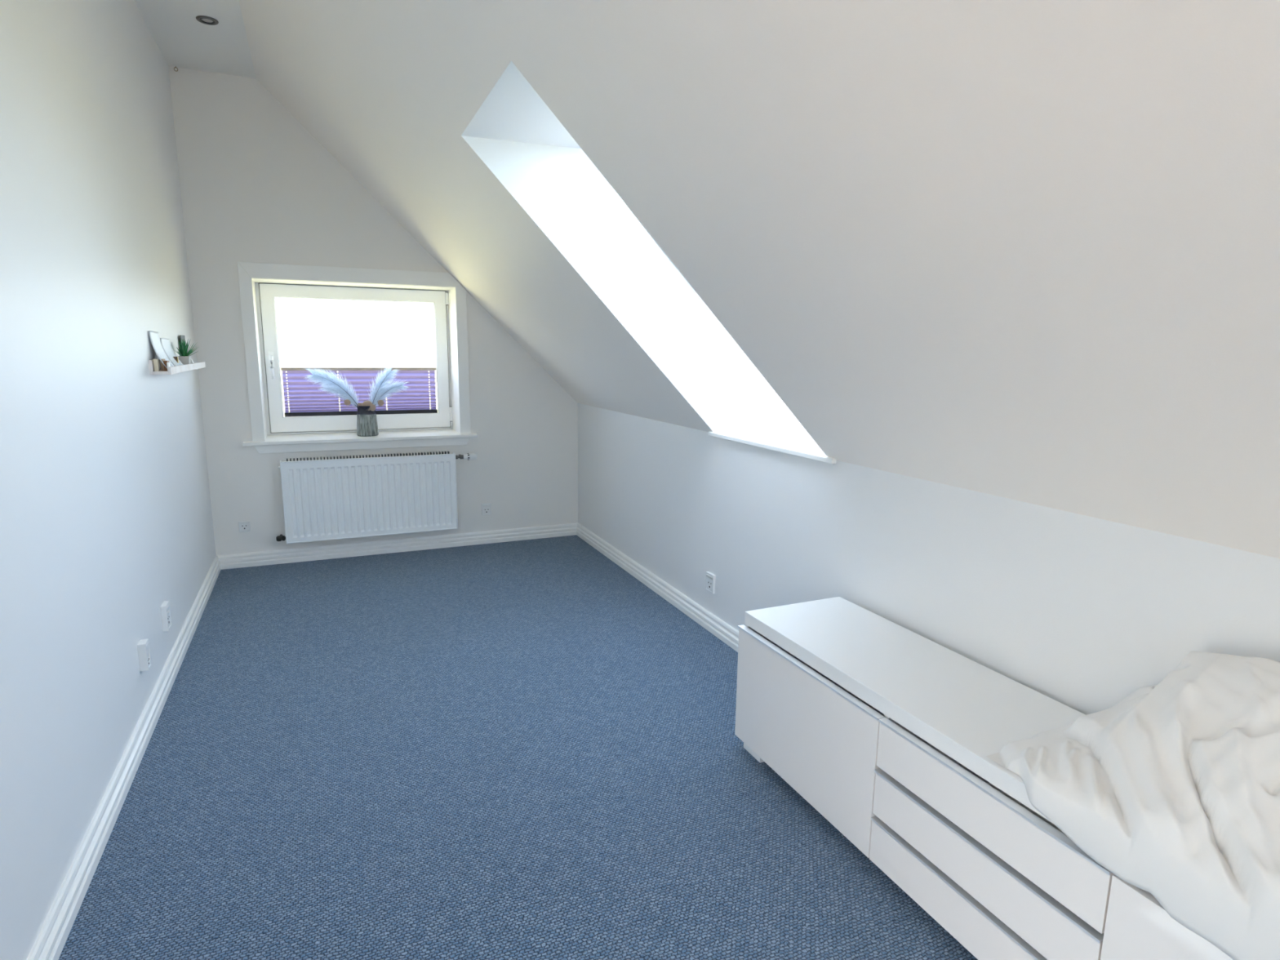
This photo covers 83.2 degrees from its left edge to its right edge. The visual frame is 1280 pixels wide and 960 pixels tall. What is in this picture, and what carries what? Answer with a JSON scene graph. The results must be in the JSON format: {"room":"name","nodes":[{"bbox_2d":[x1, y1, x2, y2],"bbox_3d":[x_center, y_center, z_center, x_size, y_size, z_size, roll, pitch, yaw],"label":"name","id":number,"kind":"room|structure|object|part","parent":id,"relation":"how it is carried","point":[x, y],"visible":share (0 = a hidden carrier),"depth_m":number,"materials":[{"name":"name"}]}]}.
{"room":"bedroom","nodes":[
{"label":"bedroom","id":0,"kind":"room"},
{"bbox_2d":[0,0,216,959],"bbox_3d":[-0.871,-0.189,0.094,0.220,3.060,9.000,-4,11,-24],"label":"wall","id":1,"kind":"structure","parent":0,"point":[106,514],"depth_m":2.11,"materials":[{"name":"white paint"}]},
{"bbox_2d":[26,555,221,959],"bbox_3d":[-0.777,1.266,0.409,0.022,0.087,9.000,-4,11,-24],"label":"baseboard","id":2,"kind":"structure","parent":1,"relation":"attached to","point":[51,940],"depth_m":2.08,"materials":[{"name":"white wood"}]},
{"bbox_2d":[137,639,151,671],"bbox_3d":[-1.765,0.624,2.569,0.027,0.100,0.050,-4,11,-24],"label":"wall socket","id":3,"kind":"object","parent":1,"relation":"attached to","point":[143,646],"visible":1,"depth_m":2.55,"materials":[{"name":"white plastic"}]},
{"bbox_2d":[146,641,148,655],"bbox_3d":[-1.765,0.605,2.566,0.027,0.047,0.038,-4,11,-24],"label":"rocker switch","id":4,"kind":"object","parent":3,"relation":"attached to","point":[147,642],"depth_m":2.57,"materials":[{"name":"white plastic"}]},
{"bbox_2d":[160,600,172,631],"bbox_3d":[-1.944,0.558,2.961,0.021,0.106,0.074,-4,11,-24],"label":"wall socket","id":5,"kind":"object","parent":1,"relation":"attached to","point":[165,607],"visible":1,"depth_m":2.93,"materials":[{"name":"white plastic"}]},
{"bbox_3d":[-1.946,0.574,2.963,0.017,0.062,0.062,-4,11,-24],"label":"plate","id":6,"kind":"part","parent":5,"relation":"part of","materials":[{"name":"white plastic"}]},
{"bbox_2d":[148,357,205,374],"bbox_3d":[-2.225,-0.561,3.496,0.076,0.059,1.062,-4,11,-24],"label":"ledge","id":7,"kind":"object","parent":1,"relation":"attached to","point":[181,368],"visible":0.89,"depth_m":3.16,"materials":[{"name":"white wood"}]},
{"bbox_2d":[153,359,159,371],"bbox_3d":[-2.038,-0.484,3.039,0.014,0.051,0.030,-4,11,-24],"label":"wooden block","id":8,"kind":"object","parent":7,"relation":"on","point":[156,364],"visible":1,"depth_m":3.03,"materials":[{"name":"beige wood"}]},
{"bbox_2d":[149,330,174,368],"bbox_3d":[-2.070,-0.561,3.136,0.060,0.171,0.215,-4,11,-24],"label":"paper","id":9,"kind":"object","parent":7,"relation":"on","point":[154,335],"visible":0.84,"depth_m":3.12,"materials":[{"name":"white paper"}]},
{"bbox_2d":[160,359,165,370],"bbox_3d":[-2.046,-0.494,3.093,0.013,0.050,0.045,-4,11,-24],"label":"wooden block","id":10,"kind":"object","parent":7,"relation":"on","point":[162,365],"visible":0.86,"depth_m":3.07,"materials":[{"name":"beige wood"}]},
{"bbox_2d":[163,360,168,370],"bbox_3d":[-2.029,-0.490,3.093,0.014,0.043,0.050,-4,11,-24],"label":"wooden block","id":11,"kind":"object","parent":7,"relation":"on","point":[164,362],"visible":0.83,"depth_m":3.07,"materials":[{"name":"brown wood"}]},
{"bbox_2d":[160,337,183,365],"bbox_3d":[-2.169,-0.588,3.357,0.060,0.143,0.250,-4,11,-24],"label":"paper","id":12,"kind":"object","parent":7,"relation":"on","point":[166,343],"visible":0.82,"depth_m":3.34,"materials":[{"name":"white paper"}]},
{"bbox_2d":[173,356,178,363],"bbox_3d":[-2.187,-0.553,3.397,0.026,0.055,0.035,-4,11,-24],"label":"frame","id":13,"kind":"object","parent":7,"relation":"on","point":[176,358],"visible":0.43,"depth_m":3.38,"materials":[{"name":"brown wood"}]},
{"bbox_2d":[180,335,186,346],"bbox_3d":[-2.374,-0.673,3.754,0.002,0.158,0.130,-4,11,-24],"label":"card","id":14,"kind":"object","parent":7,"relation":"on","point":[182,337],"visible":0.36,"depth_m":3.73,"materials":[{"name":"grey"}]},
{"bbox_2d":[174,338,198,364],"bbox_3d":[-2.239,-0.632,3.575,0.105,0.144,0.159,-4,11,-24],"label":"potted plant","id":15,"kind":"object","parent":7,"relation":"on","point":[184,357],"visible":0.95,"depth_m":3.56,"materials":[{"name":"green plant"}]},
{"bbox_3d":[-2.262,-0.588,3.582,0.051,0.054,0.051,-4,11,-24],"label":"pot","id":16,"kind":"part","parent":15,"relation":"part of","materials":[{"name":"grey ceramic"}]},
{"bbox_2d":[133,0,256,78],"bbox_3d":[-0.650,-1.634,-0.078,0.665,0.250,9.000,-4,11,-24],"label":"ceiling","id":17,"kind":"structure","parent":0,"point":[184,42],"depth_m":3.54,"materials":[{"name":"white paint"}]},
{"bbox_2d":[195,15,218,25],"bbox_3d":[-2.026,-2.150,3.376,0.092,0.006,0.092,-4,11,-24],"label":"recessed light","id":18,"kind":"object","parent":17,"relation":"in","point":[205,20],"visible":1,"depth_m":3.37,"materials":[{"name":"silver metal"}]},
{"bbox_2d":[168,66,577,555],"bbox_3d":[-1.609,-1.061,4.828,2.771,3.060,0.400,-4,11,-24],"label":"wall","id":19,"kind":"structure","parent":0,"point":[256,186],"depth_m":4.38,"materials":[{"name":"white paint"}]},
{"bbox_2d":[238,520,250,532],"bbox_3d":[-2.453,0.290,4.473,0.062,0.064,0.010,-4,11,-24],"label":"wall socket","id":20,"kind":"object","parent":19,"relation":"attached to","point":[243,526],"visible":1,"depth_m":4.47,"materials":[{"name":"white plastic"}]},
{"bbox_3d":[-2.454,0.290,4.474,0.050,0.050,0.007,-4,11,-24],"label":"plate","id":21,"kind":"part","parent":20,"relation":"part of","materials":[{"name":"white plastic"}]},
{"bbox_2d":[237,262,477,453],"bbox_3d":[-1.832,-0.787,4.731,1.413,1.134,0.425,-4,11,-24],"label":"window","id":22,"kind":"structure","parent":19,"relation":"in","point":[260,283],"depth_m":4.69,"materials":[{"name":"white"}]},
{"bbox_3d":[-2.351,-0.728,4.606,0.024,0.126,0.026,-4,11,-24],"label":"lever","id":23,"kind":"part","parent":22,"relation":"part of","materials":[{"name":"white plastic"}]},
{"bbox_3d":[-2.366,-0.775,4.632,0.032,0.100,0.006,-4,11,-24],"label":"handle plate","id":24,"kind":"part","parent":22,"relation":"part of","materials":[{"name":"white plastic"}]},
{"bbox_3d":[-1.900,-0.813,4.893,1.193,0.970,0.070,-4,11,-24],"label":"frame","id":25,"kind":"part","parent":22,"relation":"part of","materials":[{"name":"white plastic"}]},
{"bbox_3d":[-1.889,-0.813,4.876,1.148,0.944,0.061,-4,11,-24],"label":"sash","id":26,"kind":"part","parent":22,"relation":"part of","materials":[{"name":"white plastic"}]},
{"bbox_2d":[275,306,437,416],"bbox_3d":[-1.885,-0.820,4.869,0.991,0.759,0.024,-4,11,-24],"label":"blind","id":27,"kind":"object","parent":22,"relation":"attached to","point":[305,398],"visible":0.88,"depth_m":4.89,"materials":[{"name":"purple fabric"}]},
{"bbox_3d":[-1.886,-0.752,4.881,0.980,0.020,0.020,-4,11,-24],"label":"rail","id":28,"kind":"part","parent":27,"relation":"part of","materials":[{"name":"purple"}]},
{"bbox_3d":[-1.889,-0.460,4.934,0.976,0.027,0.024,-4,11,-24],"label":"rail","id":29,"kind":"part","parent":27,"relation":"part of","materials":[{"name":"black"}]},
{"bbox_3d":[-1.836,-0.293,4.817,1.413,0.023,0.415,-4,11,-24],"label":"sill","id":30,"kind":"part","parent":22,"relation":"part of","materials":[{"name":"white"}]},
{"bbox_2d":[356,404,378,436],"bbox_3d":[-1.797,-0.392,4.746,0.136,0.198,0.136,-4,11,-24],"label":"vase","id":31,"kind":"object","parent":22,"relation":"on","point":[366,420],"visible":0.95,"depth_m":4.70,"materials":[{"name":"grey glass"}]},
{"bbox_2d":[304,367,359,404],"bbox_3d":[-1.969,-0.561,4.636,0.366,0.349,0.076,-5,12,-27],"label":"feather plume","id":32,"kind":"object","parent":31,"relation":"in","point":[317,375],"visible":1,"depth_m":4.62,"materials":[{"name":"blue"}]},
{"bbox_2d":[320,384,357,408],"bbox_3d":[-1.937,-0.512,4.670,0.277,0.242,0.038,-4,11,-24],"label":"feather plume","id":33,"kind":"object","parent":31,"relation":"in","point":[326,389],"visible":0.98,"depth_m":4.64,"materials":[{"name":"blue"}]},
{"bbox_2d":[343,399,384,411],"bbox_3d":[-1.792,-0.459,4.693,0.244,0.131,0.041,-3,11,-20],"label":"dried honesty","id":34,"kind":"object","parent":31,"relation":"in","point":[380,402],"visible":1,"depth_m":4.69,"materials":[{"name":"beige plant"}]},
{"bbox_2d":[367,363,398,404],"bbox_3d":[-1.688,-0.593,4.758,0.223,0.373,0.070,-4,11,-24],"label":"feather plume","id":35,"kind":"object","parent":31,"relation":"in","point":[381,384],"visible":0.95,"depth_m":4.74,"materials":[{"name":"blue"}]},
{"bbox_2d":[372,380,408,406],"bbox_3d":[-1.658,-0.547,4.791,0.271,0.272,0.053,-5,12,-29],"label":"feather plume","id":36,"kind":"object","parent":31,"relation":"in","point":[393,387],"visible":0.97,"depth_m":4.79,"materials":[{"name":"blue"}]},
{"bbox_2d":[275,451,477,543],"bbox_3d":[-1.698,0.094,4.723,1.256,0.530,0.105,-4,11,-24],"label":"radiator","id":37,"kind":"object","parent":19,"relation":"attached to","point":[335,499],"visible":1,"depth_m":4.65,"materials":[{"name":"white metal"}]},
{"bbox_2d":[216,522,577,569],"bbox_3d":[-1.532,0.436,4.909,2.351,0.087,0.022,-4,11,-24],"label":"baseboard","id":38,"kind":"structure","parent":19,"relation":"attached to","point":[388,546],"depth_m":4.84,"materials":[{"name":"white wood"}]},
{"bbox_2d":[481,502,491,515],"bbox_3d":[-1.080,0.205,5.075,0.066,0.084,0.011,-4,11,-24],"label":"wall socket","id":39,"kind":"object","parent":19,"relation":"attached to","point":[486,510],"visible":1,"depth_m":5.07,"materials":[{"name":"white plastic"}]},
{"bbox_3d":[-1.081,0.214,5.079,0.054,0.054,0.007,-4,11,-24],"label":"plate","id":40,"kind":"part","parent":39,"relation":"part of","materials":[{"name":"white plastic"}]},
{"bbox_2d":[58,534,977,959],"bbox_3d":[0.235,1.274,1.006,2.651,0.120,9.550,-4,11,-24],"label":"floor","id":41,"kind":"structure","parent":0,"point":[518,749],"depth_m":2.23,"materials":[{"name":"blue carpet"}]},
{"bbox_2d":[734,596,1233,959],"bbox_3d":[0.914,0.840,1.716,0.425,0.495,1.920,-4,11,-24],"label":"dresser","id":42,"kind":"object","parent":41,"relation":"on","point":[888,731],"visible":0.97,"depth_m":1.78,"materials":[{"name":"white lacquered wood"}]},
{"bbox_3d":[0.482,0.752,2.194,0.020,0.400,0.678,-4,11,-24],"label":"door","id":43,"kind":"part","parent":42,"relation":"part of","materials":[{"name":"white wood"}]},
{"bbox_3d":[0.929,0.618,1.678,0.401,0.044,1.917,-4,11,-24],"label":"panel","id":44,"kind":"part","parent":42,"relation":"part of","materials":[{"name":"white wood"}]},
{"bbox_3d":[0.740,0.998,1.643,0.020,0.120,0.595,-4,11,-24],"label":"drawer","id":45,"kind":"part","parent":42,"relation":"part of","materials":[{"name":"white wood"}]},
{"bbox_3d":[0.741,0.864,1.619,0.020,0.122,0.595,-4,11,-24],"label":"drawer","id":46,"kind":"part","parent":42,"relation":"part of","materials":[{"name":"white wood"}]},
{"bbox_3d":[0.743,0.727,1.594,0.020,0.128,0.595,-4,11,-24],"label":"drawer","id":47,"kind":"part","parent":42,"relation":"part of","materials":[{"name":"white wood"}]},
{"bbox_2d":[986,651,1279,959],"bbox_3d":[1.148,0.559,1.143,0.441,0.390,1.097,-4,11,-24],"label":"duvet","id":48,"kind":"object","parent":42,"relation":"on","point":[1172,788],"visible":1,"depth_m":1.28,"materials":[{"name":"white fabric"}]},
{"bbox_3d":[0.993,0.966,1.062,0.020,0.398,0.636,-4,11,-24],"label":"door","id":49,"kind":"part","parent":42,"relation":"part of","materials":[{"name":"white wood"}]},
{"bbox_2d":[239,0,1279,558],"bbox_3d":[0.727,-0.801,0.700,2.412,2.129,9.000,-4,11,-24],"label":"ceiling","id":50,"kind":"structure","parent":0,"point":[1024,251],"depth_m":1.52,"materials":[{"name":"white paint"}]},
{"bbox_2d":[619,196,835,464],"bbox_3d":[0.468,-0.736,2.898,1.236,1.234,0.938,-4,11,-24],"label":"window","id":51,"kind":"structure","parent":50,"relation":"attached to","point":[817,457],"depth_m":3.14,"materials":[{"name":"white plastic"}]},
{"bbox_3d":[0.471,-0.747,2.889,1.236,1.210,0.923,-4,11,-24],"label":"frame","id":52,"kind":"part","parent":51,"relation":"part of","materials":[{"name":"white plastic"}]},
{"bbox_3d":[0.523,-0.145,3.043,0.025,0.021,0.920,-4,11,-24],"label":"sill","id":53,"kind":"part","parent":51,"relation":"part of","materials":[{"name":"white paint"}]},
{"bbox_2d":[577,378,1279,715],"bbox_3d":[1.483,0.549,1.294,0.250,1.234,9.000,-4,11,-24],"label":"wall","id":54,"kind":"structure","parent":0,"point":[1085,613],"depth_m":2.25,"materials":[{"name":"white paint"}]},
{"bbox_2d":[576,522,738,652],"bbox_3d":[1.352,1.121,1.342,0.022,0.087,9.000,-4,11,-24],"label":"baseboard","id":55,"kind":"structure","parent":54,"relation":"attached to","point":[729,635],"depth_m":3.99,"materials":[{"name":"white wood"}]},
{"bbox_2d":[705,571,715,593],"bbox_3d":[0.346,0.505,3.549,0.015,0.092,0.074,-4,11,-24],"label":"wall socket","id":56,"kind":"object","parent":54,"relation":"attached to","point":[710,578],"visible":1,"depth_m":3.54,"materials":[{"name":"white plastic"}]},
{"bbox_3d":[0.348,0.514,3.551,0.011,0.062,0.062,-4,11,-24],"label":"plate","id":57,"kind":"part","parent":56,"relation":"part of","materials":[{"name":"white plastic"}]}
]}

